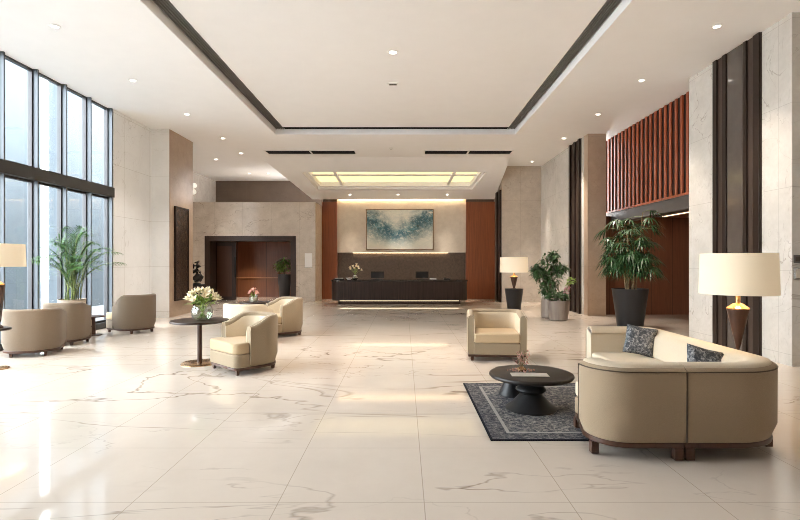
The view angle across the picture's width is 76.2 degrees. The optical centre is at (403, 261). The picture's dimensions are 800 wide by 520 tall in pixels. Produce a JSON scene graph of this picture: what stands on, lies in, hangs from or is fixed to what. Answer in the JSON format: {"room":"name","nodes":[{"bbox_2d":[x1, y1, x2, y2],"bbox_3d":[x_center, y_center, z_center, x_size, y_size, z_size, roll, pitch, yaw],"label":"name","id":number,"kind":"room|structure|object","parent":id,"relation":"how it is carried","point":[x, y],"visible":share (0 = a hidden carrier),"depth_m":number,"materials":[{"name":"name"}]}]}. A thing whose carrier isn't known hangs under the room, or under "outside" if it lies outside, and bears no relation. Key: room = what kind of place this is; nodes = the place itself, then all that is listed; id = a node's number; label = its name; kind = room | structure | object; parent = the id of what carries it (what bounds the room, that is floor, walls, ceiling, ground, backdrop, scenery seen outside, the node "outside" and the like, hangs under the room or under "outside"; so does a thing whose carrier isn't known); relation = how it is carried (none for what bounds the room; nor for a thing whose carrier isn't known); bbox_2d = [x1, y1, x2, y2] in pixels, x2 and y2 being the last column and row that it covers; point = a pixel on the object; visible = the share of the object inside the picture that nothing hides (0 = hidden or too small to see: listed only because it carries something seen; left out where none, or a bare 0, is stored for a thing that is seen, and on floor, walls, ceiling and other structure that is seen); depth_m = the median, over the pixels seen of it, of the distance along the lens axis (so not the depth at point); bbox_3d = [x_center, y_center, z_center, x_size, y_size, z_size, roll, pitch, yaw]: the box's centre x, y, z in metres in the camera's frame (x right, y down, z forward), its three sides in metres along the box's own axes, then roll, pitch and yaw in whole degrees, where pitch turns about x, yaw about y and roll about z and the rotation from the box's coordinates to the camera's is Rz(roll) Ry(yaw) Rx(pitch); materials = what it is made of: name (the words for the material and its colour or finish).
{"room":"lobby","nodes":[
{"label":"lobby","id":0,"kind":"room"},
{"bbox_2d":[57,298,86,302],"bbox_3d":[-6.720,1.150,10.320,0.510,0.800,0.510,0,0,0],"label":"pot","id":1,"kind":"object","parent":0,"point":[67,300],"depth_m":10.20,"materials":[{"name":"white ceramic"}]},
{"bbox_2d":[113,109,192,317],"bbox_3d":[-6.842,-1.075,14.045,0.637,5.250,3.410,0,0,0],"label":"wall","id":2,"kind":"structure","parent":0,"point":[140,152],"depth_m":14.09,"materials":[{"name":"white stone"}]},
{"bbox_2d":[0,51,114,350],"bbox_3d":[-7.115,-1.075,6.930,0.230,5.250,10.820,0,0,0],"label":"window","id":3,"kind":"structure","parent":2,"relation":"in","point":[30,182],"depth_m":9.81,"materials":[{"name":"black metal"}]},
{"bbox_2d":[5,55,32,166],"bbox_3d":[-7.160,-2.745,9.387,0.080,1.910,0.795,0,0,0],"label":"window","id":4,"kind":"structure","parent":3,"relation":"attached to","point":[30,70],"depth_m":9.76,"materials":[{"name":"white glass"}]},
{"bbox_2d":[39,73,61,173],"bbox_3d":[-7.160,-2.745,10.217,0.080,1.910,0.795,0,0,0],"label":"window","id":5,"kind":"structure","parent":3,"relation":"attached to","point":[59,85],"depth_m":10.58,"materials":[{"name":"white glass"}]},
{"bbox_2d":[39,182,61,298],"bbox_3d":[-7.160,-0.070,10.217,0.080,2.980,0.795,0,0,0],"label":"window","id":6,"kind":"structure","parent":3,"relation":"on","point":[59,189],"depth_m":10.58,"materials":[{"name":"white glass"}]},
{"bbox_2d":[67,87,86,180],"bbox_3d":[-7.160,-2.745,11.047,0.080,1.910,0.795,0,0,0],"label":"window","id":7,"kind":"structure","parent":3,"relation":"attached to","point":[84,98],"depth_m":11.42,"materials":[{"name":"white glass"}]},
{"bbox_2d":[67,188,86,303],"bbox_3d":[-7.160,-0.070,11.047,0.080,2.980,0.795,0,0,0],"label":"window","id":8,"kind":"structure","parent":3,"relation":"on","point":[84,194],"depth_m":11.42,"materials":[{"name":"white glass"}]},
{"bbox_2d":[92,100,107,185],"bbox_3d":[-7.160,-2.745,11.877,0.080,1.910,0.795,0,0,0],"label":"window","id":9,"kind":"structure","parent":3,"relation":"attached to","point":[93,102],"depth_m":12.24,"materials":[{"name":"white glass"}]},
{"bbox_2d":[92,194,107,322],"bbox_3d":[-7.160,-0.070,11.877,0.080,2.980,0.795,0,0,0],"label":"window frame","id":10,"kind":"structure","parent":3,"relation":"on","point":[94,195],"depth_m":12.24,"materials":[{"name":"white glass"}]},
{"bbox_2d":[174,206,188,300],"bbox_3d":[-6.498,-0.240,14.915,0.050,2.700,0.902,0,0,0],"label":"wall art","id":11,"kind":"object","parent":2,"relation":"attached to","point":[181,215],"visible":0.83,"depth_m":14.88,"materials":[{"name":"brown metal"}]},
{"bbox_2d":[193,171,215,201],"bbox_3d":[-8.090,-1.075,19.800,1.420,5.250,8.400,0,0,0],"label":"wall","id":12,"kind":"structure","parent":0,"point":[206,187],"depth_m":21.98,"materials":[{"name":"stone"}]},
{"bbox_2d":[193,202,321,301],"bbox_3d":[-6.010,-0.380,21.500,5.180,3.860,3.600,0,0,0],"label":"wall","id":13,"kind":"structure","parent":0,"point":[302,220],"depth_m":19.70,"materials":[{"name":"stone"}]},
{"bbox_2d":[216,242,235,299],"bbox_3d":[-7.273,0.273,20.690,0.958,2.554,0.140,0,0,0],"label":"door","id":14,"kind":"structure","parent":13,"relation":"in","point":[225,251],"depth_m":20.69,"materials":[{"name":"brown wood"}]},
{"bbox_2d":[205,236,295,301],"bbox_3d":[-5.929,0.273,19.990,3.515,2.554,0.660,0,0,0],"label":"door frame","id":15,"kind":"structure","parent":13,"relation":"attached to","point":[210,241],"depth_m":19.66,"materials":[{"name":"brown wood"}]},
{"bbox_2d":[305,253,311,267],"bbox_3d":[-3.689,-0.058,19.690,0.300,0.560,0.020,0,0,0],"label":"wall plaque","id":16,"kind":"object","parent":13,"relation":"attached to","point":[308,256],"visible":1,"depth_m":19.68,"materials":[{"name":"metal"}]},
{"bbox_2d":[236,242,290,296],"bbox_3d":[-6.025,0.240,21.525,5.050,2.620,2.450,0,0,0],"label":"wall","id":17,"kind":"structure","parent":0,"point":[255,261],"depth_m":22.60,"materials":[{"name":"brown wood"}]},
{"bbox_2d":[216,181,322,205],"bbox_3d":[-5.950,-1.075,23.450,5.300,5.250,0.300,0,0,0],"label":"wall","id":18,"kind":"structure","parent":0,"point":[226,191],"depth_m":23.30,"materials":[{"name":"brown stone"}]},
{"bbox_2d":[261,157,510,198],"bbox_3d":[-0.655,-3.166,19.610,8.830,1.107,3.280,0,0,0],"label":"ceiling","id":19,"kind":"structure","parent":0,"point":[291,168],"depth_m":18.83,"materials":[{"name":"paint"}]},
{"bbox_2d":[303,172,485,189],"bbox_3d":[-0.355,-3.256,19.720,6.890,0.743,1.420,0,0,0],"label":"coffer","id":20,"kind":"object","parent":19,"relation":"attached to","point":[321,180],"visible":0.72,"depth_m":20.14,"materials":[{"name":"paint"}]},
{"bbox_2d":[0,297,799,519],"bbox_3d":[0.400,1.625,10.000,18.000,0.150,28.000,0,0,0],"label":"floor","id":21,"kind":"structure","parent":0,"point":[368,412],"depth_m":4.40,"materials":[{"name":"stone"}]},
{"bbox_2d":[0,326,11,369],"bbox_3d":[-5.905,1.252,7.400,0.340,0.595,0.340,0,0,0],"label":"side table","id":22,"kind":"object","parent":21,"relation":"on","point":[4,328],"visible":0.97,"depth_m":7.40,"materials":[{"name":"brown wood"}]},
{"bbox_2d":[0,281,4,327],"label":"table lamp","id":23,"kind":"object","parent":22,"relation":"on","point":[2,285],"depth_m":7.40,"materials":[{"name":"beige fabric"}]},
{"bbox_2d":[0,243,26,266],"label":"lampshade","id":24,"kind":"object","parent":23,"relation":"attached to","point":[12,255],"depth_m":7.28,"materials":[{"name":"beige fabric"}]},
{"bbox_2d":[1,308,66,357],"bbox_3d":[-6.259,1.160,8.617,0.849,0.780,0.814,0,0,-22],"label":"armchair","id":25,"kind":"object","parent":21,"relation":"on","point":[33,330],"visible":0.98,"depth_m":8.29,"materials":[{"name":"beige fabric"}]},
{"bbox_2d":[42,302,91,344],"bbox_3d":[-6.400,1.150,9.657,0.719,0.800,0.654,0,0,-8],"label":"armchair","id":26,"kind":"object","parent":21,"relation":"on","point":[79,322],"visible":0.66,"depth_m":9.49,"materials":[{"name":"beige fabric"}]},
{"bbox_2d":[31,225,126,302],"bbox_3d":[-6.370,0.404,10.291,1.277,2.291,1.927,0,0,0],"label":"potted palm","id":27,"kind":"object","parent":21,"relation":"on","point":[72,278],"visible":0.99,"depth_m":10.20,"materials":[{"name":"plant"}]},
{"bbox_2d":[91,315,105,335],"bbox_3d":[-6.586,1.345,10.800,0.460,0.410,0.460,0,0,0],"label":"side table","id":28,"kind":"object","parent":21,"relation":"on","point":[93,317],"visible":0.57,"depth_m":10.77,"materials":[{"name":"brown wood"}]},
{"bbox_2d":[106,293,155,333],"bbox_3d":[-6.018,1.130,11.348,0.894,0.840,0.839,0,0,32],"label":"armchair","id":29,"kind":"object","parent":21,"relation":"on","point":[131,313],"visible":1,"depth_m":11.00,"materials":[{"name":"beige fabric"}]},
{"bbox_2d":[106,312,111,319],"bbox_3d":[-6.071,1.187,11.382,0.768,0.153,0.804,0,0,32],"label":"seat cushion","id":30,"kind":"object","parent":29,"relation":"on","point":[109,314],"depth_m":11.15,"materials":[{"name":"fabric"}]},
{"bbox_2d":[169,317,228,366],"bbox_3d":[-3.117,1.218,7.780,0.850,0.665,0.850,0,0,0],"label":"round table","id":31,"kind":"object","parent":21,"relation":"on","point":[199,362],"visible":0.83,"depth_m":7.71,"materials":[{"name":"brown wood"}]},
{"bbox_2d":[191,305,212,320],"bbox_3d":[-3.077,0.772,7.780,0.320,0.225,0.320,0,0,0],"label":"vase","id":32,"kind":"object","parent":31,"relation":"on","point":[194,305],"visible":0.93,"depth_m":7.80,"materials":[{"name":"clear glass"}]},
{"bbox_2d":[183,286,222,317],"bbox_3d":[-3.083,0.605,7.766,0.601,0.485,0.606,0,0,0],"label":"bouquet","id":33,"kind":"object","parent":32,"relation":"in","point":[195,298],"visible":1,"depth_m":7.71,"materials":[{"name":"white plant"}]},
{"bbox_2d":[193,284,205,304],"bbox_3d":[-7.486,1.180,18.400,0.480,0.740,0.480,0,0,0],"label":"plinth","id":34,"kind":"object","parent":21,"relation":"on","point":[200,285],"visible":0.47,"depth_m":18.18,"materials":[{"name":"brown wood"}]},
{"bbox_2d":[193,261,203,284],"bbox_3d":[-7.469,0.388,18.408,0.465,0.843,0.308,0,0,-18],"label":"sculpture","id":35,"kind":"object","parent":34,"relation":"on","point":[197,277],"visible":0.84,"depth_m":18.34,"materials":[{"name":"brown metal"}]},
{"bbox_2d":[210,311,277,375],"bbox_3d":[-2.288,1.155,7.442,0.859,0.790,0.814,0,0,44],"label":"armchair","id":36,"kind":"object","parent":21,"relation":"on","point":[248,340],"visible":1,"depth_m":7.19,"materials":[{"name":"beige fabric"}]},
{"bbox_2d":[210,335,248,354],"bbox_3d":[-2.332,1.187,7.397,0.824,0.153,0.688,0,0,44],"label":"seat cushion","id":37,"kind":"object","parent":36,"relation":"on","point":[225,344],"depth_m":7.12,"materials":[{"name":"fabric"}]},
{"bbox_2d":[223,303,272,318],"bbox_3d":[-3.021,1.170,9.847,0.879,0.760,0.814,0,0,12],"label":"armchair","id":38,"kind":"object","parent":21,"relation":"on","point":[229,310],"visible":0.34,"depth_m":9.49,"materials":[{"name":"beige fabric"}]},
{"bbox_2d":[239,301,269,304],"bbox_3d":[-3.301,1.218,11.300,0.670,0.665,0.670,0,0,0],"label":"round table","id":39,"kind":"object","parent":21,"relation":"on","point":[243,302],"visible":0.37,"depth_m":11.14,"materials":[{"name":"brown wood"}]},
{"bbox_2d":[249,295,257,301],"bbox_3d":[-3.331,0.810,11.300,0.200,0.150,0.200,0,0,0],"label":"vase","id":40,"kind":"object","parent":39,"relation":"on","point":[252,299],"visible":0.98,"depth_m":11.24,"materials":[{"name":"clear glass"}]},
{"bbox_2d":[248,287,258,296],"bbox_3d":[-3.338,0.707,11.302,0.286,0.301,0.258,0,0,0],"label":"bouquet","id":41,"kind":"object","parent":40,"relation":"in","point":[253,289],"visible":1,"depth_m":11.28,"materials":[{"name":"pink plant"}]},
{"bbox_2d":[273,257,290,296],"bbox_3d":[-5.011,0.668,21.182,0.878,1.763,0.824,0,0,-19],"label":"potted plant","id":42,"kind":"object","parent":21,"relation":"on","point":[284,280],"visible":0.92,"depth_m":21.01,"materials":[{"name":"green plant"}]},
{"bbox_2d":[266,296,302,334],"bbox_3d":[-2.598,1.155,10.862,0.834,0.790,0.859,0,0,-38],"label":"armchair","id":43,"kind":"object","parent":21,"relation":"on","point":[288,309],"visible":0.72,"depth_m":10.59,"materials":[{"name":"beige fabric"}]},
{"bbox_2d":[276,313,281,323],"bbox_3d":[-2.647,1.187,10.823,0.708,0.153,0.824,0,0,-38],"label":"seat cushion","id":44,"kind":"object","parent":43,"relation":"on","point":[279,315],"depth_m":10.42,"materials":[{"name":"fabric"}]},
{"bbox_2d":[331,279,467,303],"bbox_3d":[-0.172,1.101,18.950,5.047,0.899,1.000,0,0,0],"label":"reception desk","id":45,"kind":"object","parent":21,"relation":"on","point":[359,291],"visible":0.96,"depth_m":18.47,"materials":[{"name":"brown wood"}]},
{"bbox_2d":[371,271,383,279],"bbox_3d":[-0.985,0.501,18.840,0.480,0.300,0.380,0,0,0],"label":"computer monitor","id":46,"kind":"object","parent":45,"relation":"on","point":[374,274],"visible":1,"depth_m":18.94,"materials":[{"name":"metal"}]},
{"bbox_2d":[331,279,467,281],"bbox_3d":[-0.172,0.681,18.950,5.047,0.060,1.000,0,0,0],"label":"countertop","id":47,"kind":"structure","parent":45,"relation":"on","point":[358,280],"depth_m":18.45,"materials":[{"name":"stone"}]},
{"bbox_2d":[416,271,427,279],"bbox_3d":[0.669,0.501,18.840,0.480,0.300,0.380,0,0,0],"label":"computer monitor","id":48,"kind":"object","parent":45,"relation":"on","point":[419,274],"visible":1,"depth_m":18.94,"materials":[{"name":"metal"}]},
{"bbox_3d":[-1.806,0.571,18.800,0.220,0.160,0.220,0,0,0],"label":"vase","id":49,"kind":"object","parent":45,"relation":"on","visible":0},
{"bbox_2d":[348,263,361,273],"bbox_3d":[-1.816,0.279,18.781,0.508,0.510,0.542,0,0,44],"label":"bouquet","id":50,"kind":"object","parent":49,"relation":"in","point":[349,267],"visible":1,"depth_m":18.80,"materials":[{"name":"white plant"}]},
{"bbox_2d":[467,309,526,360],"bbox_3d":[1.488,1.173,8.315,0.920,0.755,0.830,0,0,6],"label":"armchair","id":51,"kind":"object","parent":21,"relation":"on","point":[490,332],"visible":1,"depth_m":7.97,"materials":[{"name":"beige fabric"}]},
{"bbox_2d":[474,328,519,343],"bbox_3d":[1.483,1.187,8.260,0.707,0.153,0.719,0,0,6],"label":"seat cushion","id":52,"kind":"object","parent":51,"relation":"on","point":[481,335],"depth_m":7.93,"materials":[{"name":"fabric"}]},
{"bbox_2d":[505,288,522,309],"bbox_3d":[3.580,1.210,16.600,0.600,0.680,0.600,0,0,0],"label":"pedestal","id":53,"kind":"object","parent":21,"relation":"on","point":[513,296],"visible":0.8,"depth_m":16.39,"materials":[{"name":"black wood"}]},
{"bbox_2d":[500,257,527,288],"bbox_3d":[3.580,0.354,16.600,0.920,1.033,0.920,0,0,0],"label":"table lamp","id":54,"kind":"object","parent":53,"relation":"on","point":[513,265],"visible":1,"depth_m":16.23,"materials":[{"name":"beige fabric"}]},
{"bbox_2d":[463,383,589,440],"bbox_3d":[1.585,1.544,5.445,1.670,0.012,2.070,0,0,0],"label":"rug","id":55,"kind":"object","parent":21,"relation":"on","point":[500,424],"visible":0.49,"depth_m":5.04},
{"bbox_2d":[495,366,519,397],"bbox_3d":[1.265,1.392,5.930,0.430,0.292,0.430,0,0,0],"label":"table base","id":56,"kind":"object","parent":55,"relation":"on","point":[508,390],"visible":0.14,"depth_m":5.82,"materials":[{"name":"brown wood"}]},
{"bbox_2d":[489,365,574,415],"bbox_3d":[1.335,1.350,5.360,0.870,0.376,0.870,0,0,0],"label":"coffee table","id":57,"kind":"object","parent":55,"relation":"on","point":[531,401],"visible":0.97,"depth_m":5.22,"materials":[{"name":"grey wood"}]},
{"bbox_2d":[507,350,534,372],"bbox_3d":[1.246,1.049,5.427,0.240,0.226,0.184,0,0,37],"label":"ornament","id":58,"kind":"object","parent":57,"relation":"on","point":[520,368],"visible":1,"depth_m":5.42,"materials":[{"name":"brown metal"}]},
{"bbox_2d":[510,373,549,376],"bbox_3d":[1.290,1.157,5.240,0.382,0.009,0.156,0,0,4],"label":"magazine","id":59,"kind":"object","parent":57,"relation":"on","point":[512,374],"visible":1,"depth_m":5.21,"materials":[{"name":"paper"}]},
{"bbox_2d":[573,326,778,460],"bbox_3d":[2.292,1.169,5.175,1.674,0.738,2.529,0,0,0],"label":"sectional sofa","id":60,"kind":"object","parent":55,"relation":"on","point":[623,399],"visible":0.92,"depth_m":3.95,"materials":[{"name":"beige fabric"}]},
{"bbox_2d":[575,381,577,395],"bbox_3d":[1.887,1.181,4.472,0.570,0.153,0.776,0,0,0],"label":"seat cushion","id":61,"kind":"object","parent":60,"relation":"on","point":[576,384],"depth_m":4.74,"materials":[{"name":"beige fabric"}]},
{"bbox_2d":[592,352,663,361],"bbox_3d":[2.628,1.181,5.684,0.656,0.153,1.164,0,0,0],"label":"seat cushion","id":62,"kind":"object","parent":60,"relation":"on","point":[612,356],"depth_m":5.90,"materials":[{"name":"beige fabric"}]},
{"bbox_2d":[622,324,657,357],"bbox_3d":[2.760,0.920,5.960,0.382,0.374,0.156,0,0,24],"label":"cushion","id":63,"kind":"object","parent":60,"relation":"on","point":[638,340],"visible":0.99,"depth_m":5.92,"materials":[{"name":"grey fabric"}]},
{"bbox_2d":[652,335,686,361],"bbox_3d":[2.906,0.996,5.645,0.104,0.308,1.085,0,0,0],"label":"cushion","id":64,"kind":"object","parent":60,"relation":"on","point":[666,348],"depth_m":5.54,"materials":[{"name":"beige fabric"}]},
{"bbox_2d":[687,343,723,361],"bbox_3d":[2.720,0.935,4.600,0.402,0.374,0.203,0,0,10],"label":"cushion","id":65,"kind":"object","parent":60,"relation":"on","point":[694,353],"visible":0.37,"depth_m":4.59,"materials":[{"name":"grey fabric"}]},
{"bbox_2d":[686,355,739,361],"bbox_3d":[2.702,0.996,4.499,0.529,0.308,1.211,0,0,36],"label":"cushion","id":66,"kind":"object","parent":60,"relation":"on","point":[726,358],"depth_m":4.49,"materials":[{"name":"beige fabric"}]},
{"bbox_2d":[528,250,570,317],"bbox_3d":[4.060,0.597,14.196,1.293,1.906,0.757,0,0,0],"label":"potted tree","id":67,"kind":"object","parent":21,"relation":"on","point":[539,272],"visible":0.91,"depth_m":14.07,"materials":[{"name":"green plant"}]},
{"bbox_2d":[538,277,576,320],"bbox_3d":[4.063,0.972,13.537,1.103,1.156,0.671,0,0,0],"label":"potted plant","id":68,"kind":"object","parent":21,"relation":"on","point":[558,310],"visible":1,"depth_m":13.39,"materials":[{"name":"green plant"}]},
{"bbox_2d":[593,210,669,326],"bbox_3d":[5.267,0.172,11.921,1.716,2.757,1.642,0,0,35],"label":"potted tree","id":69,"kind":"object","parent":21,"relation":"on","point":[630,304],"visible":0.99,"depth_m":11.64,"materials":[{"name":"green plant"}]},
{"bbox_2d":[698,253,780,349],"bbox_3d":[3.340,0.733,5.100,0.690,1.635,0.690,0,0,0],"label":"table lamp","id":70,"kind":"object","parent":21,"relation":"on","point":[737,275],"visible":0.81,"depth_m":4.85,"materials":[{"name":"beige fabric"}]},
{"bbox_2d":[0,0,799,180],"bbox_3d":[0.400,-3.850,10.000,18.000,0.300,28.000,0,0,0],"label":"ceiling","id":71,"kind":"structure","parent":0,"point":[99,45],"depth_m":10.17,"materials":[{"name":"paint"}]},
{"bbox_2d":[49,24,60,28],"bbox_3d":[-5.472,-3.693,7.996,0.168,0.014,0.168,0,0,0],"label":"recessed light","id":72,"kind":"object","parent":71,"relation":"in","point":[55,26],"visible":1,"depth_m":8.00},
{"bbox_2d":[193,183,196,194],"bbox_3d":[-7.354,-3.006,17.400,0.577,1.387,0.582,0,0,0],"label":"wall sconce","id":73,"kind":"object","parent":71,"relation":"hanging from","point":[194,184],"visible":0.16,"depth_m":17.39,"materials":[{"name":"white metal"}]},
{"bbox_2d":[264,150,356,154],"bbox_3d":[-3.127,-3.690,17.150,3.019,0.020,0.620,0,0,0],"label":"ceiling vent","id":74,"kind":"object","parent":71,"relation":"in","point":[270,152],"visible":1,"depth_m":17.15,"materials":[{"name":"black metal"}]},
{"bbox_2d":[424,150,513,154],"bbox_3d":[2.152,-3.690,17.150,2.952,0.020,0.620,0,0,0],"label":"ceiling vent","id":75,"kind":"object","parent":71,"relation":"in","point":[426,152],"visible":1,"depth_m":17.15,"materials":[{"name":"black metal"}]},
{"bbox_2d":[711,24,722,28],"bbox_3d":[4.907,-3.693,7.996,0.168,0.014,0.168,0,0,0],"label":"recessed light","id":76,"kind":"object","parent":71,"relation":"in","point":[716,26],"visible":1,"depth_m":8.00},
{"bbox_2d":[323,199,493,278],"bbox_3d":[0.190,-1.075,21.650,7.220,5.250,0.300,0,0,0],"label":"wall","id":77,"kind":"structure","parent":0,"point":[394,265],"depth_m":21.50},
{"bbox_2d":[322,202,337,298],"bbox_3d":[-3.108,-0.480,21.360,0.620,4.060,0.280,0,0,0],"label":"wall panel","id":78,"kind":"object","parent":77,"relation":"attached to","point":[329,209],"visible":0.79,"depth_m":21.22,"materials":[{"name":"red wood"}]},
{"bbox_2d":[337,199,465,252],"bbox_3d":[-0.104,-1.764,21.440,5.388,2.731,0.120,0,0,0],"label":"wall panel","id":79,"kind":"object","parent":77,"relation":"attached to","point":[449,214],"visible":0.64,"depth_m":21.38,"materials":[{"name":"beige paint"}]},
{"bbox_2d":[366,209,433,249],"bbox_3d":[-0.178,-1.361,21.350,2.826,1.716,0.060,0,0,0],"label":"painting","id":80,"kind":"object","parent":79,"relation":"attached to","point":[386,229],"visible":1,"depth_m":21.33,"materials":[{"name":"blue paint"}]},
{"bbox_2d":[352,252,448,252],"bbox_3d":[-0.147,-0.387,21.440,4.046,0.024,0.090,0,0,0],"label":"light","id":81,"kind":"object","parent":79,"relation":"attached to","point":[352,252],"visible":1,"depth_m":21.40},
{"bbox_2d":[465,202,494,298],"bbox_3d":[3.185,-0.480,21.360,1.191,4.060,0.280,0,0,0],"label":"wall panel","id":82,"kind":"object","parent":77,"relation":"attached to","point":[480,216],"visible":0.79,"depth_m":21.22,"materials":[{"name":"red wood"}]},
{"bbox_2d":[494,166,540,301],"bbox_3d":[4.543,-1.075,20.750,1.514,5.250,2.100,0,0,0],"label":"wall pillar","id":83,"kind":"structure","parent":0,"point":[520,186],"depth_m":19.70,"materials":[{"name":"beige stone"}]},
{"bbox_2d":[495,190,501,301],"bbox_3d":[3.751,-0.625,20.265,0.070,4.350,0.970,0,0,0],"label":"panelling","id":84,"kind":"object","parent":83,"relation":"attached to","point":[498,195],"visible":1,"depth_m":20.05,"materials":[{"name":"black wood"}]},
{"bbox_2d":[541,137,583,313],"bbox_3d":[5.550,-1.075,18.010,0.500,5.250,5.980,0,0,0],"label":"wall","id":85,"kind":"structure","parent":0,"point":[554,173],"depth_m":17.38,"materials":[{"name":"grey stone"}]},
{"bbox_2d":[569,138,580,313],"bbox_3d":[5.265,-1.073,15.731,0.070,5.245,1.006,0,0,0],"label":"panelling","id":86,"kind":"object","parent":85,"relation":"attached to","point":[575,148],"visible":0.98,"depth_m":15.66,"materials":[{"name":"brown wood"}]},
{"bbox_2d":[584,134,605,315],"bbox_3d":[5.561,-1.075,14.860,0.522,5.250,0.320,0,0,0],"label":"wall column","id":87,"kind":"structure","parent":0,"point":[594,144],"depth_m":14.70,"materials":[{"name":"beige stone"}]},
{"bbox_2d":[606,216,688,314],"bbox_3d":[7.500,0.100,12.670,3.800,2.900,5.060,0,0,0],"label":"wall","id":88,"kind":"structure","parent":0,"point":[664,297],"depth_m":15.03,"materials":[{"name":"brown wood"}]},
{"bbox_2d":[606,194,688,222],"bbox_3d":[6.290,-1.300,12.995,0.380,0.300,5.410,0,0,0],"label":"lintel","id":89,"kind":"object","parent":88,"relation":"attached to","point":[680,204],"visible":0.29,"depth_m":12.37,"materials":[{"name":"metal"}]},
{"bbox_2d":[655,213,688,217],"bbox_3d":[7.940,-1.370,12.745,2.920,0.120,4.910,0,0,0],"label":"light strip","id":90,"kind":"structure","parent":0,"point":[685,215],"depth_m":14.68,"materials":[{"name":"white"}]},
{"bbox_2d":[662,212,688,216],"bbox_3d":[7.400,-1.298,12.900,0.160,0.015,3.260,0,0,0],"label":"recessed light","id":91,"kind":"object","parent":90,"relation":"in","point":[683,212],"visible":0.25,"depth_m":13.85,"materials":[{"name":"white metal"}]},
{"bbox_2d":[689,12,799,366],"bbox_3d":[7.575,-1.075,8.924,3.650,5.250,2.732,0,0,0],"label":"wall","id":92,"kind":"structure","parent":0,"point":[781,40],"depth_m":7.94,"materials":[{"name":"grey stone"}]},
{"bbox_2d":[606,91,688,213],"bbox_3d":[6.160,-2.573,12.995,0.180,2.246,5.410,0,0,0],"label":"screen","id":93,"kind":"object","parent":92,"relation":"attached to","point":[647,162],"visible":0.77,"depth_m":12.73,"materials":[{"name":"brown wood"}]},
{"bbox_2d":[712,32,761,355],"bbox_3d":[5.725,-1.073,8.810,0.050,5.245,1.238,0,0,0],"label":"panelling","id":94,"kind":"object","parent":92,"relation":"attached to","point":[737,75],"visible":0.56,"depth_m":8.77,"materials":[{"name":"brown wood"}]},
{"bbox_2d":[794,268,799,279],"bbox_3d":[5.872,0.170,7.548,0.200,0.178,0.020,0,0,0],"label":"switch plate","id":95,"kind":"object","parent":92,"relation":"attached to","point":[796,270],"visible":1,"depth_m":7.54,"materials":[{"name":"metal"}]},
{"bbox_2d":[794,255,799,262],"bbox_3d":[5.872,-0.044,7.548,0.200,0.119,0.020,0,0,0],"label":"switch plate","id":96,"kind":"object","parent":92,"relation":"attached to","point":[796,257],"visible":1,"depth_m":7.54,"materials":[{"name":"metal"}]},
{"bbox_3d":[-0.250,-4.050,5.400,6.960,0.200,18.800,0,0,0],"label":"ceiling","id":97,"kind":"structure","parent":0,"visible":0},
{"bbox_2d":[153,0,283,128],"bbox_3d":[-3.594,-3.898,5.444,0.260,0.096,18.700,0,0,0],"label":"ceiling vent","id":98,"kind":"object","parent":97,"relation":"in","point":[166,6],"visible":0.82,"depth_m":9.47,"materials":[{"name":"metal"}]},
{"bbox_2d":[169,0,606,126],"bbox_3d":[-0.235,-3.900,5.280,6.450,0.100,18.560,0,0,0],"label":"ceiling panel","id":99,"kind":"object","parent":97,"relation":"attached to","point":[309,63],"visible":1,"depth_m":9.37,"materials":[{"name":"paint"}]},
{"bbox_2d":[388,50,397,54],"bbox_3d":[-0.202,-3.843,9.350,0.202,0.014,0.202,0,0,0],"label":"recessed light","id":100,"kind":"object","parent":99,"relation":"attached to","point":[392,52],"visible":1,"depth_m":9.36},
{"bbox_2d":[387,82,398,84],"bbox_3d":[-0.237,-3.831,10.969,0.240,0.038,0.140,0,0,0],"label":"smoke detector","id":101,"kind":"object","parent":99,"relation":"attached to","point":[388,83],"visible":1,"depth_m":10.91,"materials":[{"name":"plastic"}]},
{"bbox_2d":[283,127,507,128],"bbox_3d":[-0.235,-3.898,14.679,6.438,0.096,0.230,0,0,0],"label":"ceiling vent","id":102,"kind":"object","parent":97,"relation":"in","point":[283,127],"visible":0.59,"depth_m":14.60,"materials":[{"name":"black metal"}]},
{"bbox_2d":[508,0,620,128],"bbox_3d":[3.109,-3.898,5.444,0.230,0.096,18.700,0,0,0],"label":"ceiling vent","id":103,"kind":"object","parent":97,"relation":"in","point":[609,6],"visible":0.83,"depth_m":9.47,"materials":[{"name":"metal"}]},
{"label":"outside","id":104,"kind":"structure","parent":0,"visible":0},
{"bbox_2d":[41,281,103,320],"bbox_3d":[-23.695,1.780,12.500,32.610,0.140,65.000,0,0,0],"label":"ground","id":105,"kind":"structure","parent":104,"point":[96,310],"depth_m":22.65,"materials":[{"name":"stone"}]},
{"bbox_2d":[5,59,103,309],"bbox_3d":[-12.250,-4.870,16.000,0.500,13.160,10.000,0,0,0],"label":"window glass","id":106,"kind":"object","parent":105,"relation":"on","point":[74,103],"depth_m":17.95,"materials":[{"name":"glass"}]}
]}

